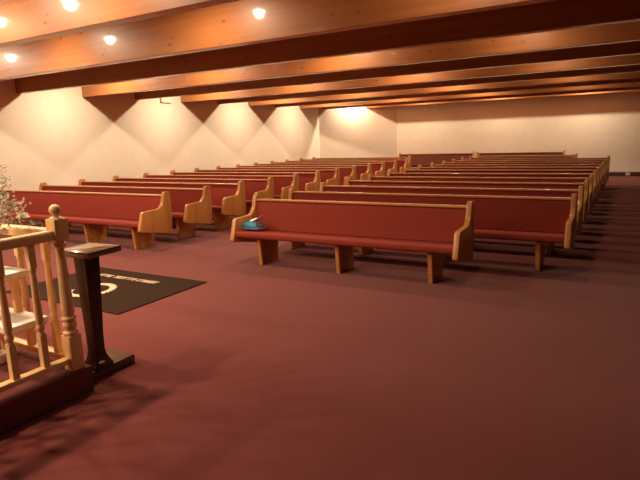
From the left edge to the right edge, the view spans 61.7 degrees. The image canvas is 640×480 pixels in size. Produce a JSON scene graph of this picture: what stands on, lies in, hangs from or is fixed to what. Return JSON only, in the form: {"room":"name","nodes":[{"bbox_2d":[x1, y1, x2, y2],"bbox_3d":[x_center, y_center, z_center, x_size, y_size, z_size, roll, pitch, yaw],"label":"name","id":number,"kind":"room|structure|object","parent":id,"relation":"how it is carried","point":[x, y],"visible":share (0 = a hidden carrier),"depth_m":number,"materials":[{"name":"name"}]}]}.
{"room":"house of worship","nodes":[
{"label":"house of worship","id":0,"kind":"room"},
{"bbox_2d":[0,79,319,225],"bbox_3d":[-6.289,-1.933,10.870,0.150,3.360,24.840,4,13,30],"label":"wall","id":1,"kind":"structure","parent":0,"point":[62,136],"depth_m":13.37,"materials":[{"name":"paint"}]},
{"bbox_2d":[160,97,170,102],"bbox_3d":[-4.106,-3.729,14.229,0.059,0.180,0.350,4,13,30],"label":"wall box","id":2,"kind":"object","parent":1,"relation":"attached to","point":[162,100],"visible":0.59,"depth_m":14.20,"materials":[{"name":"paint"}]},
{"bbox_2d":[0,176,639,479],"bbox_3d":[1.801,0.181,7.591,17.990,0.100,27.200,4,13,30],"label":"floor","id":3,"kind":"structure","parent":0,"point":[291,366],"depth_m":3.81,"materials":[{"name":"carpet"}]},
{"bbox_2d":[0,342,94,434],"bbox_3d":[-6.936,1.394,2.099,7.850,0.179,8.110,4,13,30],"label":"platform","id":4,"kind":"object","parent":3,"relation":"on","point":[25,402],"visible":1,"depth_m":3.34,"materials":[{"name":"carpet"}]},
{"bbox_2d":[0,350,6,364],"bbox_3d":[-2.184,0.804,3.641,0.124,0.075,0.124,4,13,30],"label":"flower pot","id":5,"kind":"object","parent":4,"relation":"on","point":[3,358],"visible":0.73,"depth_m":3.62,"materials":[{"name":"white ceramic"}]},
{"bbox_2d":[0,266,48,349],"bbox_3d":[-2.151,0.523,3.548,0.755,0.656,0.266,4,13,30],"label":"tiered stand","id":6,"kind":"object","parent":4,"relation":"on","point":[21,320],"visible":0.62,"depth_m":3.46,"materials":[{"name":"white wood"}]},
{"bbox_2d":[4,276,26,282],"bbox_3d":[-2.227,0.227,3.531,0.590,0.043,0.250,4,13,30],"label":"shelf","id":7,"kind":"object","parent":6,"relation":"attached to","point":[6,278],"depth_m":3.40,"materials":[{"name":"brown wood"}]},
{"bbox_2d":[0,164,31,234],"bbox_3d":[-2.082,-0.185,3.365,0.702,0.794,0.307,4,13,30],"label":"flower arrangement","id":8,"kind":"object","parent":6,"relation":"on","point":[9,206],"visible":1,"depth_m":3.30,"materials":[{"name":"white plant"}]},
{"bbox_2d":[0,322,46,334],"bbox_3d":[-2.152,0.521,3.550,0.740,0.043,0.250,4,13,30],"label":"shelf","id":9,"kind":"object","parent":6,"relation":"attached to","point":[18,327],"depth_m":3.33,"materials":[{"name":"brown wood"}]},
{"bbox_2d":[0,204,84,392],"bbox_3d":[-4.236,0.447,3.191,4.347,1.086,3.147,4,13,30],"label":"railing","id":10,"kind":"object","parent":4,"relation":"on","point":[67,347],"visible":0.96,"depth_m":3.37,"materials":[{"name":"brown wood"}]},
{"bbox_2d":[0,188,171,249],"bbox_3d":[-4.500,-0.431,9.333,4.630,0.870,0.664,4,13,30],"label":"pew","id":11,"kind":"object","parent":3,"relation":"on","point":[146,215],"visible":0.76,"depth_m":8.88,"materials":[{"name":"fabric"}]},
{"bbox_2d":[65,243,134,381],"bbox_3d":[-1.561,0.497,3.792,0.429,0.940,0.430,4,13,30],"label":"pedestal stand","id":12,"kind":"object","parent":3,"relation":"on","point":[103,362],"visible":0.82,"depth_m":3.71,"materials":[{"name":"brown wood"}]},
{"bbox_2d":[6,267,206,314],"bbox_3d":[-2.460,0.540,6.178,1.910,0.014,1.270,4,13,30],"label":"floor mat","id":13,"kind":"object","parent":3,"relation":"on","point":[122,291],"visible":0.8,"depth_m":6.06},
{"bbox_2d":[39,182,211,238],"bbox_3d":[-4.029,-0.601,10.132,4.630,0.870,0.664,4,13,30],"label":"pew","id":14,"kind":"object","parent":3,"relation":"on","point":[189,206],"visible":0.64,"depth_m":9.32,"materials":[{"name":"fabric"}]},
{"bbox_2d":[79,179,245,229],"bbox_3d":[-3.558,-0.770,10.931,4.630,0.870,0.664,4,13,30],"label":"pew","id":15,"kind":"object","parent":3,"relation":"on","point":[228,199],"visible":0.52,"depth_m":10.12,"materials":[{"name":"fabric"}]},
{"bbox_2d":[113,176,273,217],"bbox_3d":[-3.087,-0.940,11.730,4.630,0.870,0.664,4,13,30],"label":"pew","id":16,"kind":"object","parent":3,"relation":"on","point":[263,187],"visible":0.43,"depth_m":11.00,"materials":[{"name":"fabric"}]},
{"bbox_2d":[143,173,298,198],"bbox_3d":[-2.616,-1.110,12.530,4.630,0.870,0.664,4,13,30],"label":"pew","id":17,"kind":"object","parent":3,"relation":"on","point":[282,184],"visible":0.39,"depth_m":11.79,"materials":[{"name":"fabric"}]},
{"bbox_2d":[170,170,320,191],"bbox_3d":[-2.146,-1.280,13.329,4.630,0.870,0.664,4,13,30],"label":"pew","id":18,"kind":"object","parent":3,"relation":"on","point":[308,181],"visible":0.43,"depth_m":12.57,"materials":[{"name":"fabric"}]},
{"bbox_2d":[195,168,339,184],"bbox_3d":[-1.675,-1.450,14.128,4.630,0.870,0.664,4,13,30],"label":"pew","id":19,"kind":"object","parent":3,"relation":"on","point":[331,177],"visible":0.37,"depth_m":13.33,"materials":[{"name":"wood"}]},
{"bbox_2d":[216,165,356,184],"bbox_3d":[-1.204,-1.619,14.927,4.630,0.870,0.664,4,13,30],"label":"pew","id":20,"kind":"object","parent":3,"relation":"on","point":[344,172],"visible":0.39,"depth_m":14.46,"materials":[{"name":"wood"}]},
{"bbox_2d":[236,163,371,180],"bbox_3d":[-0.733,-1.789,15.726,4.630,0.870,0.664,4,13,30],"label":"pew","id":21,"kind":"object","parent":3,"relation":"on","point":[362,171],"visible":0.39,"depth_m":15.00,"materials":[{"name":"wood"}]},
{"bbox_2d":[254,161,384,175],"bbox_3d":[-0.262,-1.959,16.526,4.630,0.870,0.664,4,13,30],"label":"pew","id":22,"kind":"object","parent":3,"relation":"on","point":[378,169],"visible":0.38,"depth_m":15.74,"materials":[{"name":"wood"}]},
{"bbox_2d":[271,160,396,175],"bbox_3d":[0.209,-2.128,17.325,4.630,0.870,0.664,4,13,30],"label":"pew","id":23,"kind":"object","parent":3,"relation":"on","point":[389,165],"visible":0.27,"depth_m":16.65,"materials":[{"name":"wood"}]},
{"bbox_2d":[286,158,407,172],"bbox_3d":[0.680,-2.298,18.124,4.630,0.870,0.664,4,13,30],"label":"pew","id":24,"kind":"object","parent":3,"relation":"on","point":[401,164],"visible":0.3,"depth_m":17.64,"materials":[{"name":"wood"}]},
{"bbox_2d":[300,157,400,160],"bbox_3d":[0.887,-2.488,19.074,4.020,0.870,0.664,4,13,30],"label":"pew","id":25,"kind":"object","parent":3,"relation":"on","point":[398,158],"visible":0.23,"depth_m":19.01,"materials":[{"name":"wood"}]},
{"bbox_2d":[230,195,474,283],"bbox_3d":[0.282,-0.050,6.496,2.985,0.870,0.664,4,13,30],"label":"pew","id":26,"kind":"object","parent":3,"relation":"on","point":[436,230],"visible":0.98,"depth_m":6.43,"materials":[{"name":"fabric"}]},
{"bbox_2d":[243,226,264,229],"bbox_3d":[-0.874,-0.166,7.090,0.240,0.059,0.173,3,12,26],"label":"hymnal","id":27,"kind":"object","parent":26,"relation":"on","point":[244,227],"visible":0.89,"depth_m":7.01,"materials":[{"name":"paper"}]},
{"bbox_2d":[243,222,262,225],"bbox_3d":[-0.881,-0.211,7.090,0.220,0.055,0.158,6,13,35],"label":"hymnal","id":28,"kind":"object","parent":27,"relation":"on","point":[244,223],"visible":1,"depth_m":7.05,"materials":[{"name":"teal paper"}]},
{"bbox_2d":[312,155,410,169],"bbox_3d":[1.357,-2.658,19.873,4.020,0.870,0.664,4,13,30],"label":"pew","id":29,"kind":"object","parent":3,"relation":"on","point":[408,157],"visible":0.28,"depth_m":19.62,"materials":[{"name":"wood"}]},
{"bbox_2d":[288,188,577,270],"bbox_3d":[1.165,-0.199,7.111,3.995,0.870,0.664,4,13,30],"label":"pew","id":30,"kind":"object","parent":3,"relation":"on","point":[540,220],"visible":0.64,"depth_m":6.58,"materials":[{"name":"fabric"}]},
{"bbox_2d":[398,152,474,166],"bbox_3d":[4.337,-2.895,20.506,2.980,0.896,0.664,4,13,30],"label":"pew","id":31,"kind":"object","parent":3,"relation":"on","point":[425,160],"visible":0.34,"depth_m":20.58,"materials":[{"name":"red fabric"}]},
{"bbox_2d":[319,182,583,254],"bbox_3d":[1.643,-0.371,7.922,3.995,0.870,0.664,4,13,30],"label":"pew","id":32,"kind":"object","parent":3,"relation":"on","point":[324,187],"visible":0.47,"depth_m":7.73,"materials":[{"name":"fabric"}]},
{"bbox_2d":[346,178,589,223],"bbox_3d":[2.121,-0.543,8.733,3.995,0.870,0.664,4,13,30],"label":"pew","id":33,"kind":"object","parent":3,"relation":"on","point":[349,182],"visible":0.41,"depth_m":8.59,"materials":[{"name":"fabric"}]},
{"bbox_2d":[368,174,593,214],"bbox_3d":[2.599,-0.716,9.544,3.995,0.870,0.664,4,13,30],"label":"pew","id":34,"kind":"object","parent":3,"relation":"on","point":[371,177],"visible":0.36,"depth_m":9.41,"materials":[{"name":"fabric"}]},
{"bbox_2d":[387,170,596,206],"bbox_3d":[3.077,-0.888,10.355,3.995,0.870,0.664,4,13,30],"label":"pew","id":35,"kind":"object","parent":3,"relation":"on","point":[389,172],"visible":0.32,"depth_m":10.21,"materials":[{"name":"fabric"}]},
{"bbox_2d":[403,167,599,200],"bbox_3d":[3.555,-1.060,11.166,3.995,0.870,0.664,4,13,30],"label":"pew","id":36,"kind":"object","parent":3,"relation":"on","point":[405,170],"visible":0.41,"depth_m":11.09,"materials":[{"name":"fabric"}]},
{"bbox_2d":[418,164,602,195],"bbox_3d":[4.032,-1.233,11.977,3.995,0.870,0.664,4,13,30],"label":"pew","id":37,"kind":"object","parent":3,"relation":"on","point":[420,167],"visible":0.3,"depth_m":11.92,"materials":[{"name":"wood"}]},
{"bbox_2d":[431,162,604,190],"bbox_3d":[4.510,-1.405,12.788,3.995,0.870,0.664,4,13,30],"label":"pew","id":38,"kind":"object","parent":3,"relation":"on","point":[603,163],"visible":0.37,"depth_m":12.72,"materials":[{"name":"fabric"}]},
{"bbox_2d":[476,150,564,156],"bbox_3d":[6.994,-2.694,18.982,3.020,0.896,0.664,4,13,30],"label":"pew","id":39,"kind":"object","parent":3,"relation":"on","point":[563,152],"visible":0.2,"depth_m":19.06,"materials":[{"name":"brown wood"}]},
{"bbox_2d":[469,154,574,158],"bbox_3d":[5.692,-2.149,16.451,3.792,0.870,0.664,4,13,30],"label":"pew","id":40,"kind":"object","parent":3,"relation":"on","point":[573,155],"visible":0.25,"depth_m":16.36,"materials":[{"name":"wood"}]},
{"bbox_2d":[442,159,606,186],"bbox_3d":[4.988,-1.577,13.599,3.995,0.870,0.664,4,13,30],"label":"pew","id":41,"kind":"object","parent":3,"relation":"on","point":[605,160],"visible":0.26,"depth_m":13.52,"materials":[{"name":"wood"}]},
{"bbox_2d":[477,153,577,157],"bbox_3d":[6.170,-2.322,17.262,3.792,0.870,0.664,4,13,30],"label":"pew","id":42,"kind":"object","parent":3,"relation":"on","point":[576,154],"visible":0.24,"depth_m":17.11,"materials":[{"name":"wood"}]},
{"bbox_2d":[452,157,608,182],"bbox_3d":[5.466,-1.750,14.410,3.995,0.870,0.664,4,13,30],"label":"pew","id":43,"kind":"object","parent":3,"relation":"on","point":[607,158],"visible":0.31,"depth_m":14.31,"materials":[{"name":"wood"}]},
{"bbox_2d":[461,156,609,179],"bbox_3d":[5.944,-1.922,15.221,3.995,0.870,0.664,4,13,30],"label":"pew","id":44,"kind":"object","parent":3,"relation":"on","point":[462,158],"visible":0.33,"depth_m":15.14,"materials":[{"name":"wood"}]},
{"bbox_2d":[319,106,396,157],"bbox_3d":[1.469,-4.250,21.540,3.253,3.360,0.167,-3,11,-4],"label":"wall","id":45,"kind":"structure","parent":0,"point":[357,132],"depth_m":21.45,"materials":[{"name":"paint"}]},
{"bbox_2d":[397,91,639,171],"bbox_3d":[9.563,-3.838,17.945,15.053,3.360,0.150,4,13,30],"label":"wall","id":46,"kind":"structure","parent":0,"point":[604,125],"depth_m":18.99,"materials":[{"name":"paint"}]},
{"bbox_2d":[609,172,639,175],"bbox_3d":[9.572,-2.241,18.171,14.753,0.140,0.035,4,13,30],"label":"baseboard","id":47,"kind":"structure","parent":46,"relation":"attached to","point":[610,173],"depth_m":17.84,"materials":[{"name":"brown wood"}]},
{"bbox_3d":[1.685,-3.215,6.938,17.990,0.100,27.200,4,13,30],"label":"ceiling","id":48,"kind":"structure","parent":0,"visible":0},
{"bbox_2d":[0,0,239,47],"bbox_3d":[-0.193,-2.155,3.803,17.386,0.668,0.130,4,13,30],"label":"ceiling beam","id":49,"kind":"structure","parent":48,"relation":"attached to","point":[21,21],"depth_m":5.01,"materials":[{"name":"brown wood"}]},
{"bbox_2d":[0,0,555,80],"bbox_3d":[0.626,-2.450,5.193,17.386,0.668,0.130,4,13,30],"label":"ceiling beam","id":50,"kind":"structure","parent":48,"relation":"attached to","point":[242,22],"depth_m":6.17,"materials":[{"name":"brown wood"}]},
{"bbox_2d":[14,0,639,93],"bbox_3d":[1.401,-2.729,6.507,17.386,0.668,0.130,4,13,30],"label":"ceiling beam","id":51,"kind":"structure","parent":48,"relation":"attached to","point":[556,15],"depth_m":6.92,"materials":[{"name":"brown wood"}]},
{"bbox_2d":[81,21,639,96],"bbox_3d":[2.164,-3.004,7.803,17.386,0.668,0.130,4,13,30],"label":"ceiling beam","id":52,"kind":"structure","parent":48,"relation":"attached to","point":[628,31],"depth_m":8.30,"materials":[{"name":"brown wood"}]},
{"bbox_2d":[135,41,639,99],"bbox_3d":[2.918,-3.276,9.083,17.386,0.668,0.130,4,13,30],"label":"ceiling beam","id":53,"kind":"structure","parent":48,"relation":"attached to","point":[625,48],"depth_m":9.71,"materials":[{"name":"brown wood"}]},
{"bbox_2d":[180,54,639,101],"bbox_3d":[3.712,-3.562,10.431,17.386,0.668,0.130,4,13,30],"label":"ceiling beam","id":54,"kind":"structure","parent":48,"relation":"attached to","point":[625,60],"depth_m":11.16,"materials":[{"name":"brown wood"}]},
{"bbox_2d":[217,64,639,103],"bbox_3d":[4.471,-3.836,11.719,17.386,0.668,0.130,4,13,30],"label":"ceiling beam","id":55,"kind":"structure","parent":48,"relation":"attached to","point":[628,68],"depth_m":12.53,"materials":[{"name":"brown wood"}]},
{"bbox_2d":[248,72,639,105],"bbox_3d":[5.231,-4.110,13.007,17.386,0.668,0.130,4,13,30],"label":"ceiling beam","id":56,"kind":"structure","parent":48,"relation":"attached to","point":[631,74],"depth_m":13.88,"materials":[{"name":"brown wood"}]},
{"bbox_2d":[275,78,639,106],"bbox_3d":[5.990,-4.383,14.295,17.386,0.668,0.130,4,13,30],"label":"ceiling beam","id":57,"kind":"structure","parent":48,"relation":"attached to","point":[628,80],"depth_m":15.23,"materials":[{"name":"brown wood"}]},
{"bbox_2d":[300,82,639,108],"bbox_3d":[6.784,-4.670,15.643,17.386,0.668,0.130,4,13,30],"label":"ceiling beam","id":58,"kind":"structure","parent":48,"relation":"attached to","point":[636,83],"depth_m":16.63,"materials":[{"name":"brown wood"}]},
{"bbox_2d":[321,86,639,108],"bbox_3d":[7.562,-4.933,16.875,17.296,0.668,0.130,4,13,30],"label":"ceiling beam","id":59,"kind":"structure","parent":48,"relation":"attached to","point":[636,87],"depth_m":17.91,"materials":[{"name":"brown wood"}]},
{"bbox_2d":[366,89,639,107],"bbox_3d":[8.697,-5.065,17.357,15.826,0.668,0.130,4,13,30],"label":"ceiling beam","id":60,"kind":"structure","parent":48,"relation":"attached to","point":[638,89],"depth_m":18.53,"materials":[{"name":"brown wood"}]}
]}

